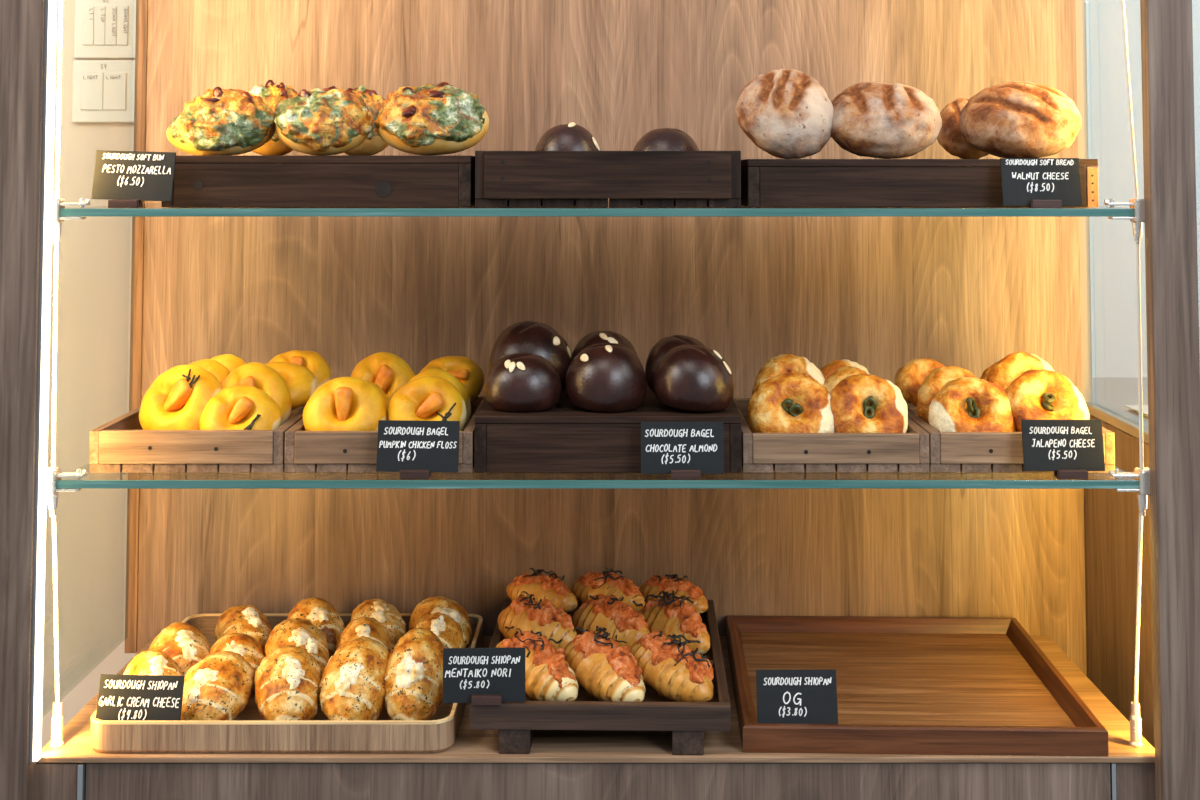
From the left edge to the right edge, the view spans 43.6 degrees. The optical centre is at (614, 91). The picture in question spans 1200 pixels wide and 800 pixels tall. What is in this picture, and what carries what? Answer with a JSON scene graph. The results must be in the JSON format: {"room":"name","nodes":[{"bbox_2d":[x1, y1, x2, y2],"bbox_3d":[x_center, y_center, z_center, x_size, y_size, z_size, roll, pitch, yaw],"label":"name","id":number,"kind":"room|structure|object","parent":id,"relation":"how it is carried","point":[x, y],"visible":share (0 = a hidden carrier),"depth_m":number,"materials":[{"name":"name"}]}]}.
{"room":"food shop","nodes":[
{"label":"food shop","id":0,"kind":"room"},
{"bbox_2d":[41,0,136,748],"bbox_3d":[-1.050,0.177,2.013,1.700,1.804,0.040,0,-3,0],"label":"wall","id":1,"kind":"structure","parent":0,"point":[95,253],"depth_m":1.98,"materials":[{"name":"beige paint"}]},
{"bbox_2d":[72,60,134,121],"bbox_3d":[-0.680,-0.001,1.997,0.085,0.083,0.011,0,-3,0],"label":"switch plate","id":2,"kind":"object","parent":1,"relation":"attached to","point":[102,90],"visible":0.94,"depth_m":1.99,"materials":[{"name":"white plastic"}]},
{"bbox_2d":[74,0,135,57],"bbox_3d":[-0.679,-0.088,2.002,0.085,0.087,0.011,0,-3,0],"label":"switch plate","id":3,"kind":"object","parent":1,"relation":"attached to","point":[102,28],"visible":0.98,"depth_m":2.00,"materials":[{"name":"white plastic"}]},
{"bbox_2d":[137,0,1086,675],"bbox_3d":[-0.004,0.221,1.890,1.172,1.504,0.025,0,-3,0],"label":"wall","id":4,"kind":"structure","parent":0,"point":[879,294],"depth_m":1.88,"materials":[{"name":"brown wood"}]},
{"bbox_2d":[29,0,56,762],"bbox_3d":[-0.565,0.073,1.489,0.010,1.154,0.014,0,-3,0],"label":"led strip","id":5,"kind":"object","parent":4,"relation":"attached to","point":[50,5],"visible":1,"depth_m":1.47,"materials":[{"name":"white plastic"}]},
{"bbox_2d":[125,0,147,652],"bbox_3d":[-0.597,0.081,1.898,0.014,1.224,0.034,0,-3,0],"label":"trim","id":6,"kind":"structure","parent":4,"relation":"attached to","point":[141,43],"depth_m":1.87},
{"bbox_2d":[34,763,1155,799],"bbox_3d":[-0.017,0.814,1.637,1.105,0.292,0.361,0,-3,0],"label":"base cabinet","id":7,"kind":"object","parent":4,"relation":"attached to","point":[52,781],"visible":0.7,"depth_m":1.47,"materials":[{"name":"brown wood"}]},
{"bbox_2d":[0,0,44,799],"bbox_3d":[-0.608,0.248,1.477,0.084,1.604,0.021,0,-3,0],"label":"trim","id":8,"kind":"structure","parent":7,"relation":"attached to","point":[22,22],"depth_m":1.47,"materials":[{"name":"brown wood"}]},
{"bbox_2d":[35,636,1154,762],"bbox_3d":[-0.017,0.664,1.659,1.105,0.006,0.386,0,-3,0],"label":"shelf","id":9,"kind":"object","parent":7,"relation":"on","point":[469,745],"depth_m":1.48,"materials":[{"name":"brown wood"}]},
{"bbox_2d":[50,0,63,746],"bbox_3d":[-0.558,0.201,1.510,0.017,0.900,0.035,0,-3,0],"label":"cable","id":10,"kind":"object","parent":9,"relation":"attached to","point":[57,718],"visible":1,"depth_m":1.49,"materials":[{"name":"silver metal"}]},
{"bbox_2d":[47,466,1149,515],"bbox_3d":[-0.017,0.406,1.658,1.100,0.045,0.364,0,-3,0],"label":"glass shelf","id":11,"kind":"object","parent":10,"relation":"hanging from","point":[1140,484],"visible":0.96,"depth_m":1.48,"materials":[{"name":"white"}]},
{"bbox_2d":[89,404,305,472],"bbox_3d":[-0.434,0.371,1.642,0.196,0.042,0.250,0,-3,0],"label":"tray","id":12,"kind":"object","parent":11,"relation":"on","point":[120,444],"visible":0.65,"depth_m":1.52,"materials":[{"name":"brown wood"}]},
{"bbox_2d":[139,365,221,429],"bbox_3d":[-0.457,0.335,1.584,0.090,0.090,0.070,0,-3,0],"label":"bagel","id":13,"kind":"object","parent":12,"relation":"on","point":[177,399],"visible":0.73,"depth_m":1.57,"materials":[{"name":"yellow food"}]},
{"bbox_2d":[188,359,229,383],"bbox_3d":[-0.454,0.340,1.656,0.074,0.088,0.052,0,-3,0],"label":"bagel","id":14,"kind":"object","parent":12,"relation":"on","point":[217,369],"visible":0.12,"depth_m":1.65,"materials":[{"name":"yellow food"}]},
{"bbox_2d":[211,354,245,371],"bbox_3d":[-0.447,0.343,1.709,0.071,0.087,0.050,0,-3,0],"label":"bagel","id":15,"kind":"object","parent":12,"relation":"on","point":[231,362],"visible":0.16,"depth_m":1.71,"materials":[{"name":"yellow food"}]},
{"bbox_2d":[199,385,280,429],"bbox_3d":[-0.392,0.344,1.566,0.085,0.070,0.066,0,-3,0],"label":"bagel","id":16,"kind":"object","parent":12,"relation":"on","point":[244,407],"visible":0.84,"depth_m":1.55,"materials":[{"name":"yellow food"}]},
{"bbox_2d":[221,362,291,425],"bbox_3d":[-0.391,0.337,1.616,0.084,0.089,0.060,0,-3,0],"label":"bagel","id":17,"kind":"object","parent":12,"relation":"on","point":[263,377],"visible":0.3,"depth_m":1.61,"materials":[{"name":"yellow food"}]},
{"bbox_2d":[265,362,316,409],"bbox_3d":[-0.372,0.326,1.663,0.081,0.051,0.067,0,-3,0],"label":"bagel","id":18,"kind":"object","parent":12,"relation":"on","point":[301,382],"visible":0.39,"depth_m":1.65,"materials":[{"name":"food"}]},
{"bbox_2d":[268,350,330,388],"bbox_3d":[-0.362,0.325,1.707,0.076,0.059,0.061,0,-3,0],"label":"bagel","id":19,"kind":"object","parent":12,"relation":"on","point":[311,360],"visible":0.37,"depth_m":1.70,"materials":[{"name":"yellow food"}]},
{"bbox_2d":[285,396,484,472],"bbox_3d":[-0.239,0.372,1.642,0.190,0.041,0.250,0,-3,0],"label":"tray","id":20,"kind":"object","parent":11,"relation":"on","point":[305,451],"visible":0.42,"depth_m":1.52,"materials":[{"name":"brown wood"}]},
{"bbox_2d":[303,377,386,430],"bbox_3d":[-0.282,0.339,1.564,0.088,0.080,0.065,0,-3,0],"label":"bagel","id":21,"kind":"object","parent":20,"relation":"on","point":[341,403],"visible":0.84,"depth_m":1.55,"materials":[{"name":"yellow food"}]},
{"bbox_2d":[365,380,389,419],"bbox_3d":[-0.281,0.347,1.623,0.080,0.070,0.056,0,-3,0],"label":"bagel","id":22,"kind":"object","parent":20,"relation":"on","point":[382,392],"visible":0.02,"depth_m":1.62,"materials":[{"name":"food"}]},
{"bbox_2d":[351,352,414,400],"bbox_3d":[-0.262,0.340,1.689,0.081,0.092,0.061,0,-3,0],"label":"bagel","id":23,"kind":"object","parent":20,"relation":"on","point":[390,372],"visible":0.42,"depth_m":1.68,"materials":[{"name":"yellow food"}]},
{"bbox_2d":[388,376,465,430],"bbox_3d":[-0.196,0.338,1.564,0.081,0.080,0.062,0,-3,0],"label":"bagel","id":24,"kind":"object","parent":20,"relation":"on","point":[426,398],"visible":0.67,"depth_m":1.55,"materials":[{"name":"food"}]},
{"bbox_2d":[409,369,470,430],"bbox_3d":[-0.195,0.342,1.629,0.077,0.080,0.056,0,-3,0],"label":"bagel","id":25,"kind":"object","parent":20,"relation":"on","point":[441,373],"visible":0.19,"depth_m":1.63,"materials":[{"name":"yellow food"}]},
{"bbox_2d":[420,356,483,400],"bbox_3d":[-0.186,0.327,1.700,0.075,0.053,0.061,0,-3,0],"label":"bagel","id":26,"kind":"object","parent":20,"relation":"on","point":[464,369],"visible":0.4,"depth_m":1.69,"materials":[{"name":"yellow food"}]},
{"bbox_2d":[376,420,459,478],"bbox_3d":[-0.197,0.356,1.496,0.082,0.055,0.019,0,-3,0],"label":"price card","id":27,"kind":"object","parent":11,"relation":"on","point":[412,449],"visible":1,"depth_m":1.50,"materials":[{"name":"black"}]},
{"bbox_2d":[474,385,741,472],"bbox_3d":[-0.007,0.363,1.642,0.270,0.057,0.250,0,-3,0],"label":"tray","id":28,"kind":"object","parent":11,"relation":"on","point":[565,437],"visible":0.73,"depth_m":1.52,"materials":[{"name":"brown wood"}]},
{"bbox_2d":[484,353,561,411],"bbox_3d":[-0.096,0.302,1.571,0.082,0.056,0.077,0,-3,0],"label":"bagel","id":29,"kind":"object","parent":28,"relation":"on","point":[517,382],"visible":1,"depth_m":1.54,"materials":[{"name":"brown food"}]},
{"bbox_2d":[489,321,569,390],"bbox_3d":[-0.094,0.294,1.651,0.089,0.082,0.087,0,-3,0],"label":"bagel","id":30,"kind":"object","parent":28,"relation":"on","point":[532,337],"visible":0.52,"depth_m":1.63,"materials":[{"name":"brown food"}]},
{"bbox_2d":[560,335,571,360],"bbox_3d":[-0.080,0.307,1.721,0.066,0.064,0.064,0,-3,0],"label":"bagel","id":31,"kind":"object","parent":28,"relation":"on","point":[565,342],"visible":0.05,"depth_m":1.71,"materials":[{"name":"brown food"}]},
{"bbox_2d":[570,331,637,363],"bbox_3d":[-0.011,0.300,1.656,0.080,0.071,0.080,0,-3,0],"label":"bagel","id":32,"kind":"object","parent":28,"relation":"on","point":[596,337],"visible":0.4,"depth_m":1.64,"materials":[{"name":"brown food"}]},
{"bbox_2d":[565,343,646,411],"bbox_3d":[-0.009,0.297,1.571,0.086,0.067,0.085,0,-3,0],"label":"bagel","id":33,"kind":"object","parent":28,"relation":"on","point":[602,377],"visible":1,"depth_m":1.54,"materials":[{"name":"brown food"}]},
{"bbox_2d":[645,335,705,392],"bbox_3d":[0.072,0.302,1.651,0.078,0.066,0.076,0,-3,0],"label":"bagel","id":34,"kind":"object","parent":28,"relation":"on","point":[666,344],"visible":0.38,"depth_m":1.64,"materials":[{"name":"brown food"}]},
{"bbox_2d":[653,345,733,411],"bbox_3d":[0.082,0.297,1.566,0.085,0.066,0.087,0,-3,0],"label":"bagel","id":35,"kind":"object","parent":28,"relation":"on","point":[692,377],"visible":1,"depth_m":1.53,"materials":[{"name":"brown food"}]},
{"bbox_2d":[641,422,723,478],"bbox_3d":[0.067,0.357,1.496,0.083,0.054,0.019,0,-3,0],"label":"price card","id":36,"kind":"object","parent":11,"relation":"on","point":[682,450],"visible":1,"depth_m":1.50,"materials":[{"name":"black"}]},
{"bbox_2d":[733,398,928,472],"bbox_3d":[0.224,0.373,1.642,0.189,0.039,0.250,0,-3,0],"label":"tray","id":37,"kind":"object","parent":11,"relation":"on","point":[908,452],"visible":0.58,"depth_m":1.52,"materials":[{"name":"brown wood"}]},
{"bbox_2d":[752,354,824,391],"bbox_3d":[0.193,0.337,1.649,0.085,0.093,0.058,0,-3,0],"label":"bagel","id":38,"kind":"object","parent":37,"relation":"on","point":[783,363],"visible":0.26,"depth_m":1.65,"materials":[{"name":"brown food"}]},
{"bbox_2d":[747,373,833,432],"bbox_3d":[0.185,0.337,1.569,0.094,0.083,0.066,0,-3,0],"label":"bagel","id":39,"kind":"object","parent":37,"relation":"on","point":[787,402],"visible":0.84,"depth_m":1.56,"materials":[{"name":"orange food"}]},
{"bbox_2d":[823,366,866,392],"bbox_3d":[0.257,0.342,1.639,0.070,0.082,0.048,0,-3,0],"label":"bagel","id":40,"kind":"object","parent":37,"relation":"on","point":[833,379],"visible":0.15,"depth_m":1.64,"materials":[{"name":"orange food"}]},
{"bbox_2d":[820,359,869,378],"bbox_3d":[0.260,0.346,1.704,0.073,0.081,0.052,0,-3,0],"label":"bagel","id":41,"kind":"object","parent":37,"relation":"on","point":[828,369],"visible":0.08,"depth_m":1.71,"materials":[{"name":"brown food"}]},
{"bbox_2d":[830,374,907,432],"bbox_3d":[0.263,0.338,1.569,0.087,0.082,0.062,0,-3,0],"label":"bagel","id":42,"kind":"object","parent":37,"relation":"on","point":[860,403],"visible":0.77,"depth_m":1.56,"materials":[{"name":"orange food"}]},
{"bbox_2d":[906,401,1114,472],"bbox_3d":[0.413,0.372,1.642,0.187,0.040,0.250,0,-3,0],"label":"tray","id":43,"kind":"object","parent":11,"relation":"on","point":[949,452],"visible":0.41,"depth_m":1.52,"materials":[{"name":"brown wood"}]},
{"bbox_2d":[894,358,945,405],"bbox_3d":[0.349,0.327,1.690,0.068,0.052,0.050,0,-3,0],"label":"bagel","id":44,"kind":"object","parent":43,"relation":"on","point":[909,378],"visible":0.48,"depth_m":1.69,"materials":[{"name":"orange food"}]},
{"bbox_2d":[916,366,975,424],"bbox_3d":[0.367,0.341,1.629,0.077,0.083,0.050,0,-3,0],"label":"bagel","id":45,"kind":"object","parent":43,"relation":"on","point":[932,384],"visible":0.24,"depth_m":1.62,"materials":[{"name":"orange food"}]},
{"bbox_2d":[928,377,1015,431],"bbox_3d":[0.376,0.340,1.576,0.091,0.078,0.067,0,-3,0],"label":"bagel","id":46,"kind":"object","parent":43,"relation":"on","point":[963,404],"visible":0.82,"depth_m":1.56,"materials":[{"name":"orange food"}]},
{"bbox_2d":[980,362,996,379],"bbox_3d":[0.448,0.347,1.708,0.072,0.080,0.048,0,-3,0],"label":"bagel","id":47,"kind":"object","parent":43,"relation":"on","point":[986,371],"visible":0.03,"depth_m":1.71,"materials":[{"name":"brown food"}]},
{"bbox_2d":[986,351,1053,431],"bbox_3d":[0.449,0.334,1.639,0.089,0.098,0.062,0,-3,0],"label":"bagel","id":48,"kind":"object","parent":43,"relation":"on","point":[1002,373],"visible":0.17,"depth_m":1.64,"materials":[{"name":"food"}]},
{"bbox_2d":[1005,369,1089,431],"bbox_3d":[0.452,0.332,1.574,0.089,0.077,0.064,0,-3,0],"label":"bagel","id":49,"kind":"object","parent":43,"relation":"on","point":[1042,394],"visible":0.77,"depth_m":1.56,"materials":[{"name":"food"}]},
{"bbox_2d":[1021,420,1104,478],"bbox_3d":[0.448,0.356,1.496,0.081,0.056,0.019,0,-3,0],"label":"price card","id":50,"kind":"object","parent":11,"relation":"on","point":[1070,449],"visible":1,"depth_m":1.50,"materials":[{"name":"black"}]},
{"bbox_2d":[90,613,482,752],"bbox_3d":[-0.341,0.645,1.656,0.362,0.031,0.366,0,-3,0],"label":"serving tray","id":51,"kind":"object","parent":9,"relation":"on","point":[248,732],"visible":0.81,"depth_m":1.47,"materials":[{"name":"brown wood"}]},
{"bbox_2d":[96,674,184,719],"bbox_3d":[-0.471,0.604,1.489,0.085,0.048,0.013,0,-3,0],"label":"price card","id":52,"kind":"object","parent":51,"relation":"on","point":[120,697],"visible":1,"depth_m":1.49,"materials":[{"name":"black"}]},
{"bbox_2d":[123,650,182,675],"bbox_3d":[-0.481,0.618,1.563,0.068,0.063,0.081,0,-3,0],"label":"roll","id":53,"kind":"object","parent":51,"relation":"on","point":[150,662],"visible":0.41,"depth_m":1.55,"materials":[{"name":"food"}]},
{"bbox_2d":[149,622,209,675],"bbox_3d":[-0.479,0.622,1.653,0.073,0.064,0.090,0,-3,0],"label":"roll","id":54,"kind":"object","parent":51,"relation":"on","point":[184,643],"visible":0.61,"depth_m":1.64,"materials":[{"name":"brown food"}]},
{"bbox_2d":[181,651,254,719],"bbox_3d":[-0.412,0.617,1.548,0.074,0.063,0.103,0,-3,0],"label":"roll","id":55,"kind":"object","parent":51,"relation":"on","point":[219,686],"visible":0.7,"depth_m":1.52,"materials":[{"name":"brown food"}]},
{"bbox_2d":[209,633,264,689],"bbox_3d":[-0.416,0.626,1.648,0.070,0.055,0.089,0,-3,0],"label":"roll","id":56,"kind":"object","parent":51,"relation":"on","point":[246,645],"visible":0.48,"depth_m":1.64,"materials":[{"name":"brown food"}]},
{"bbox_2d":[214,605,271,650],"bbox_3d":[-0.434,0.632,1.753,0.071,0.056,0.090,0,-3,0],"label":"roll","id":57,"kind":"object","parent":51,"relation":"on","point":[247,619],"visible":0.62,"depth_m":1.74,"materials":[{"name":"brown food"}]},
{"bbox_2d":[254,645,321,719],"bbox_3d":[-0.338,0.614,1.550,0.073,0.069,0.097,0,-3,0],"label":"roll","id":58,"kind":"object","parent":51,"relation":"on","point":[287,681],"visible":0.86,"depth_m":1.52,"materials":[{"name":"brown food"}]},
{"bbox_2d":[264,618,328,673],"bbox_3d":[-0.350,0.620,1.653,0.076,0.069,0.094,0,-3,0],"label":"roll","id":59,"kind":"object","parent":51,"relation":"on","point":[299,632],"visible":0.54,"depth_m":1.64,"materials":[{"name":"brown food"}]},
{"bbox_2d":[287,597,344,658],"bbox_3d":[-0.349,0.626,1.752,0.061,0.067,0.091,2,-4,-36],"label":"roll","id":60,"kind":"object","parent":51,"relation":"on","point":[321,613],"visible":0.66,"depth_m":1.74,"materials":[{"name":"brown food"}]},
{"bbox_2d":[319,636,389,719],"bbox_3d":[-0.267,0.610,1.551,0.074,0.077,0.098,0,-3,0],"label":"roll","id":61,"kind":"object","parent":51,"relation":"on","point":[352,685],"visible":0.78,"depth_m":1.52,"materials":[{"name":"brown food"}]},
{"bbox_2d":[336,616,391,653],"bbox_3d":[-0.277,0.620,1.658,0.065,0.070,0.086,0,-3,0],"label":"roll","id":62,"kind":"object","parent":51,"relation":"on","point":[371,628],"visible":0.36,"depth_m":1.65,"materials":[{"name":"brown food"}]},
{"bbox_2d":[351,599,406,650],"bbox_3d":[-0.276,0.628,1.753,0.069,0.064,0.080,0,-3,0],"label":"roll","id":63,"kind":"object","parent":51,"relation":"on","point":[384,612],"visible":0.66,"depth_m":1.74,"materials":[{"name":"brown food"}]},
{"bbox_2d":[384,627,444,719],"bbox_3d":[-0.206,0.606,1.554,0.068,0.086,0.086,0,-3,0],"label":"roll","id":64,"kind":"object","parent":51,"relation":"on","point":[413,675],"visible":0.88,"depth_m":1.53,"materials":[{"name":"brown food"}]},
{"bbox_2d":[414,612,462,647],"bbox_3d":[-0.200,0.617,1.658,0.063,0.075,0.087,0,-3,0],"label":"roll","id":65,"kind":"object","parent":51,"relation":"on","point":[448,630],"visible":0.4,"depth_m":1.65,"materials":[{"name":"brown food"}]},
{"bbox_2d":[409,596,471,647],"bbox_3d":[-0.204,0.627,1.753,0.076,0.065,0.102,0,-3,0],"label":"roll","id":66,"kind":"object","parent":51,"relation":"on","point":[431,605],"visible":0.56,"depth_m":1.75,"materials":[{"name":"brown food"}]},
{"bbox_2d":[470,599,730,754],"bbox_3d":[-0.011,0.636,1.654,0.256,0.048,0.370,0,-3,1],"label":"tray","id":67,"kind":"object","parent":9,"relation":"on","point":[516,723],"visible":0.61,"depth_m":1.47,"materials":[{"name":"brown wood"}]},
{"bbox_2d":[443,647,524,704],"bbox_3d":[-0.129,0.576,1.480,0.082,0.052,0.019,0,-3,0],"label":"price card","id":68,"kind":"object","parent":67,"relation":"on","point":[476,676],"visible":1,"depth_m":1.48,"materials":[{"name":"black"}]},
{"bbox_2d":[496,626,577,700],"bbox_3d":[-0.082,0.591,1.548,0.112,0.066,0.057,-3,-4,42],"label":"roll","id":69,"kind":"object","parent":67,"relation":"on","point":[548,677],"visible":0.83,"depth_m":1.52,"materials":[{"name":"orange food"}]},
{"bbox_2d":[498,591,576,648],"bbox_3d":[-0.086,0.593,1.675,0.105,0.068,0.055,-3,-4,41],"label":"roll","id":70,"kind":"object","parent":67,"relation":"on","point":[524,613],"visible":0.79,"depth_m":1.66,"materials":[{"name":"orange food"}]},
{"bbox_2d":[506,568,577,612],"bbox_3d":[-0.087,0.590,1.775,0.098,0.047,0.053,-1,-3,22],"label":"roll","id":71,"kind":"object","parent":67,"relation":"on","point":[550,587],"visible":0.86,"depth_m":1.76,"materials":[{"name":"orange food"}]},
{"bbox_2d":[564,626,645,701],"bbox_3d":[-0.012,0.590,1.547,0.059,0.068,0.114,3,-4,-43],"label":"roll","id":72,"kind":"object","parent":67,"relation":"on","point":[608,671],"visible":0.9,"depth_m":1.52,"materials":[{"name":"orange food"}]},
{"bbox_2d":[571,567,644,610],"bbox_3d":[-0.009,0.590,1.775,0.055,0.049,0.104,3,-4,-43],"label":"roll","id":73,"kind":"object","parent":67,"relation":"on","point":[607,582],"visible":0.76,"depth_m":1.76,"materials":[{"name":"orange food"}]},
{"bbox_2d":[573,594,649,646],"bbox_3d":[-0.004,0.594,1.674,0.108,0.065,0.054,-2,-4,37],"label":"roll","id":74,"kind":"object","parent":67,"relation":"on","point":[609,612],"visible":0.73,"depth_m":1.66,"materials":[{"name":"orange food"}]},
{"bbox_2d":[629,631,713,701],"bbox_3d":[0.056,0.591,1.547,0.110,0.066,0.057,-3,-4,41],"label":"roll","id":75,"kind":"object","parent":67,"relation":"on","point":[674,670],"visible":0.88,"depth_m":1.52,"materials":[{"name":"orange food"}]},
{"bbox_2d":[639,574,707,613],"bbox_3d":[0.068,0.591,1.770,0.099,0.045,0.048,-2,-4,38],"label":"roll","id":76,"kind":"object","parent":67,"relation":"on","point":[656,584],"visible":0.74,"depth_m":1.76,"materials":[{"name":"orange food"}]},
{"bbox_2d":[639,589,709,653],"bbox_3d":[0.065,0.592,1.675,0.103,0.068,0.053,-2,-4,38],"label":"roll","id":77,"kind":"object","parent":67,"relation":"on","point":[670,615],"visible":0.76,"depth_m":1.66,"materials":[{"name":"orange food"}]},
{"bbox_2d":[725,615,1107,755],"bbox_3d":[0.310,0.648,1.660,0.357,0.025,0.375,0,-3,2],"label":"flat tray","id":78,"kind":"object","parent":9,"relation":"on","point":[906,685],"visible":1,"depth_m":1.64,"materials":[{"name":"brown wood"}]},
{"bbox_2d":[756,670,837,723],"bbox_3d":[0.182,0.607,1.502,0.080,0.052,0.015,0,-3,0],"label":"price card","id":79,"kind":"object","parent":78,"relation":"on","point":[783,696],"visible":1,"depth_m":1.50,"materials":[{"name":"black"}]},
{"bbox_2d":[1120,0,1143,746],"bbox_3d":[0.517,0.201,1.510,0.020,0.900,0.035,0,-3,0],"label":"cable","id":80,"kind":"object","parent":9,"relation":"attached to","point":[1135,718],"visible":1,"depth_m":1.49,"materials":[{"name":"silver metal"}]},
{"bbox_2d":[1140,0,1199,799],"bbox_3d":[0.549,0.248,1.477,0.045,1.604,0.021,0,-3,0],"label":"trim","id":81,"kind":"structure","parent":7,"relation":"attached to","point":[1169,169],"depth_m":1.47,"materials":[{"name":"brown wood"}]},
{"bbox_2d":[52,198,1144,243],"bbox_3d":[-0.018,0.139,1.673,1.102,0.045,0.364,0,-3,0],"label":"glass shelf","id":82,"kind":"object","parent":4,"relation":"attached to","point":[1135,213],"visible":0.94,"depth_m":1.50,"materials":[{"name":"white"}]},
{"bbox_2d":[91,150,175,207],"bbox_3d":[-0.486,0.088,1.511,0.082,0.058,0.019,0,-3,0],"label":"price card","id":83,"kind":"object","parent":82,"relation":"on","point":[126,179],"visible":1,"depth_m":1.51,"materials":[{"name":"black"}]},
{"bbox_2d":[161,156,474,206],"bbox_3d":[-0.305,0.098,1.657,0.315,0.053,0.250,0,-3,0],"label":"tray","id":84,"kind":"object","parent":82,"relation":"on","point":[199,181],"visible":0.78,"depth_m":1.53,"materials":[{"name":"brown wood"}]},
{"bbox_2d":[166,115,216,155],"bbox_3d":[-0.470,0.048,1.698,0.072,0.051,0.074,0,-3,0],"label":"bun","id":85,"kind":"object","parent":84,"relation":"on","point":[174,137],"visible":0.23,"depth_m":1.67,"materials":[{"name":"yellow food"}]},
{"bbox_2d":[177,86,275,155],"bbox_3d":[-0.412,0.031,1.591,0.107,0.073,0.083,0,-3,0],"label":"bun","id":86,"kind":"object","parent":84,"relation":"on","point":[223,122],"visible":0.99,"depth_m":1.57,"materials":[{"name":"food"}]},
{"bbox_2d":[249,80,297,155],"bbox_3d":[-0.389,0.029,1.704,0.075,0.089,0.069,0,-3,0],"label":"bun","id":87,"kind":"object","parent":84,"relation":"on","point":[272,94],"visible":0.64,"depth_m":1.69,"materials":[{"name":"orange food"}]},
{"bbox_2d":[274,86,372,155],"bbox_3d":[-0.309,0.030,1.591,0.106,0.075,0.084,0,-3,0],"label":"bun","id":88,"kind":"object","parent":84,"relation":"on","point":[332,120],"visible":1,"depth_m":1.57,"materials":[{"name":"food"}]},
{"bbox_2d":[344,85,387,155],"bbox_3d":[-0.288,0.033,1.704,0.076,0.082,0.070,0,-3,0],"label":"bun","id":89,"kind":"object","parent":84,"relation":"on","point":[373,144],"visible":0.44,"depth_m":1.69,"materials":[{"name":"food"}]},
{"bbox_2d":[374,82,488,155],"bbox_3d":[-0.195,0.028,1.598,0.121,0.080,0.100,0,-3,3],"label":"bun","id":90,"kind":"object","parent":84,"relation":"on","point":[442,118],"visible":1,"depth_m":1.56,"materials":[{"name":"food"}]},
{"bbox_2d":[475,151,740,206],"bbox_3d":[-0.007,0.095,1.649,0.272,0.058,0.246,0,-3,0],"label":"tray","id":91,"kind":"object","parent":82,"relation":"on","point":[502,178],"visible":1,"depth_m":1.53,"materials":[{"name":"brown wood"}]},
{"bbox_2d":[535,122,599,150],"bbox_3d":[-0.052,0.073,1.628,0.079,0.081,0.077,0,-3,0],"label":"bun","id":92,"kind":"object","parent":91,"relation":"in","point":[571,136],"visible":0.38,"depth_m":1.60,"materials":[{"name":"brown food"}]},
{"bbox_2d":[633,128,699,150],"bbox_3d":[0.055,0.076,1.628,0.082,0.075,0.085,0,-3,0],"label":"bun","id":93,"kind":"object","parent":91,"relation":"in","point":[662,139],"visible":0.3,"depth_m":1.60,"materials":[{"name":"brown food"}]},
{"bbox_2d":[741,159,1098,206],"bbox_3d":[0.315,0.100,1.657,0.358,0.049,0.250,0,-3,0],"label":"wooden riser","id":94,"kind":"object","parent":82,"relation":"on","point":[764,182],"visible":0.7,"depth_m":1.53,"materials":[{"name":"brown wood"}]},
{"bbox_2d":[735,69,833,158],"bbox_3d":[0.182,0.023,1.601,0.107,0.097,0.086,0,-3,0],"label":"loaf","id":95,"kind":"object","parent":94,"relation":"on","point":[786,114],"visible":0.99,"depth_m":1.57,"materials":[{"name":"beige food"}]},
{"bbox_2d":[831,82,941,158],"bbox_3d":[0.287,0.030,1.606,0.125,0.083,0.109,0,-3,0],"label":"loaf","id":96,"kind":"object","parent":94,"relation":"on","point":[870,119],"visible":0.98,"depth_m":1.57,"materials":[{"name":"beige food"}]},
{"bbox_2d":[937,98,988,158],"bbox_3d":[0.400,0.042,1.700,0.072,0.071,0.063,0,-3,0],"label":"loaf","id":97,"kind":"object","parent":94,"relation":"on","point":[950,137],"visible":0.47,"depth_m":1.68,"materials":[{"name":"brown food"}]},
{"bbox_2d":[959,81,1081,157],"bbox_3d":[0.431,0.029,1.601,0.130,0.084,0.118,0,-3,0],"label":"loaf","id":98,"kind":"object","parent":94,"relation":"on","point":[1016,119],"visible":0.98,"depth_m":1.56,"materials":[{"name":"brown food"}]},
{"bbox_2d":[1000,158,1081,207],"bbox_3d":[0.430,0.092,1.511,0.080,0.050,0.019,0,-3,0],"label":"price card","id":99,"kind":"object","parent":82,"relation":"on","point":[1030,182],"visible":1,"depth_m":1.51,"materials":[{"name":"black"}]},
{"bbox_2d":[1075,0,1092,401],"bbox_3d":[0.590,-0.064,1.911,0.015,0.934,0.024,0,-3,0],"label":"trim","id":100,"kind":"structure","parent":4,"relation":"attached to","point":[1080,5],"depth_m":1.89,"materials":[{"name":"brown paint"}]},
{"bbox_2d":[1084,377,1154,748],"bbox_3d":[0.742,0.555,1.782,0.317,0.345,0.620,0,-3,0],"label":"side panel","id":101,"kind":"object","parent":4,"relation":"attached to","point":[1111,517],"visible":0.37,"depth_m":1.74,"materials":[{"name":"brown wood"}]},
{"bbox_2d":[1124,405,1147,416],"bbox_3d":[0.699,0.375,1.705,0.166,0.004,0.242,0,-3,0],"label":"paper sheets","id":102,"kind":"object","parent":101,"relation":"on","point":[1132,407],"visible":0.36,"depth_m":1.79,"materials":[{"name":"white paper"}]},
{"bbox_2d":[1086,0,1199,376],"bbox_3d":[1.250,0.055,2.521,1.900,2.104,0.040,0,-3,0],"label":"wall","id":103,"kind":"structure","parent":0,"point":[1112,245],"depth_m":2.50,"materials":[{"name":"white paint"}]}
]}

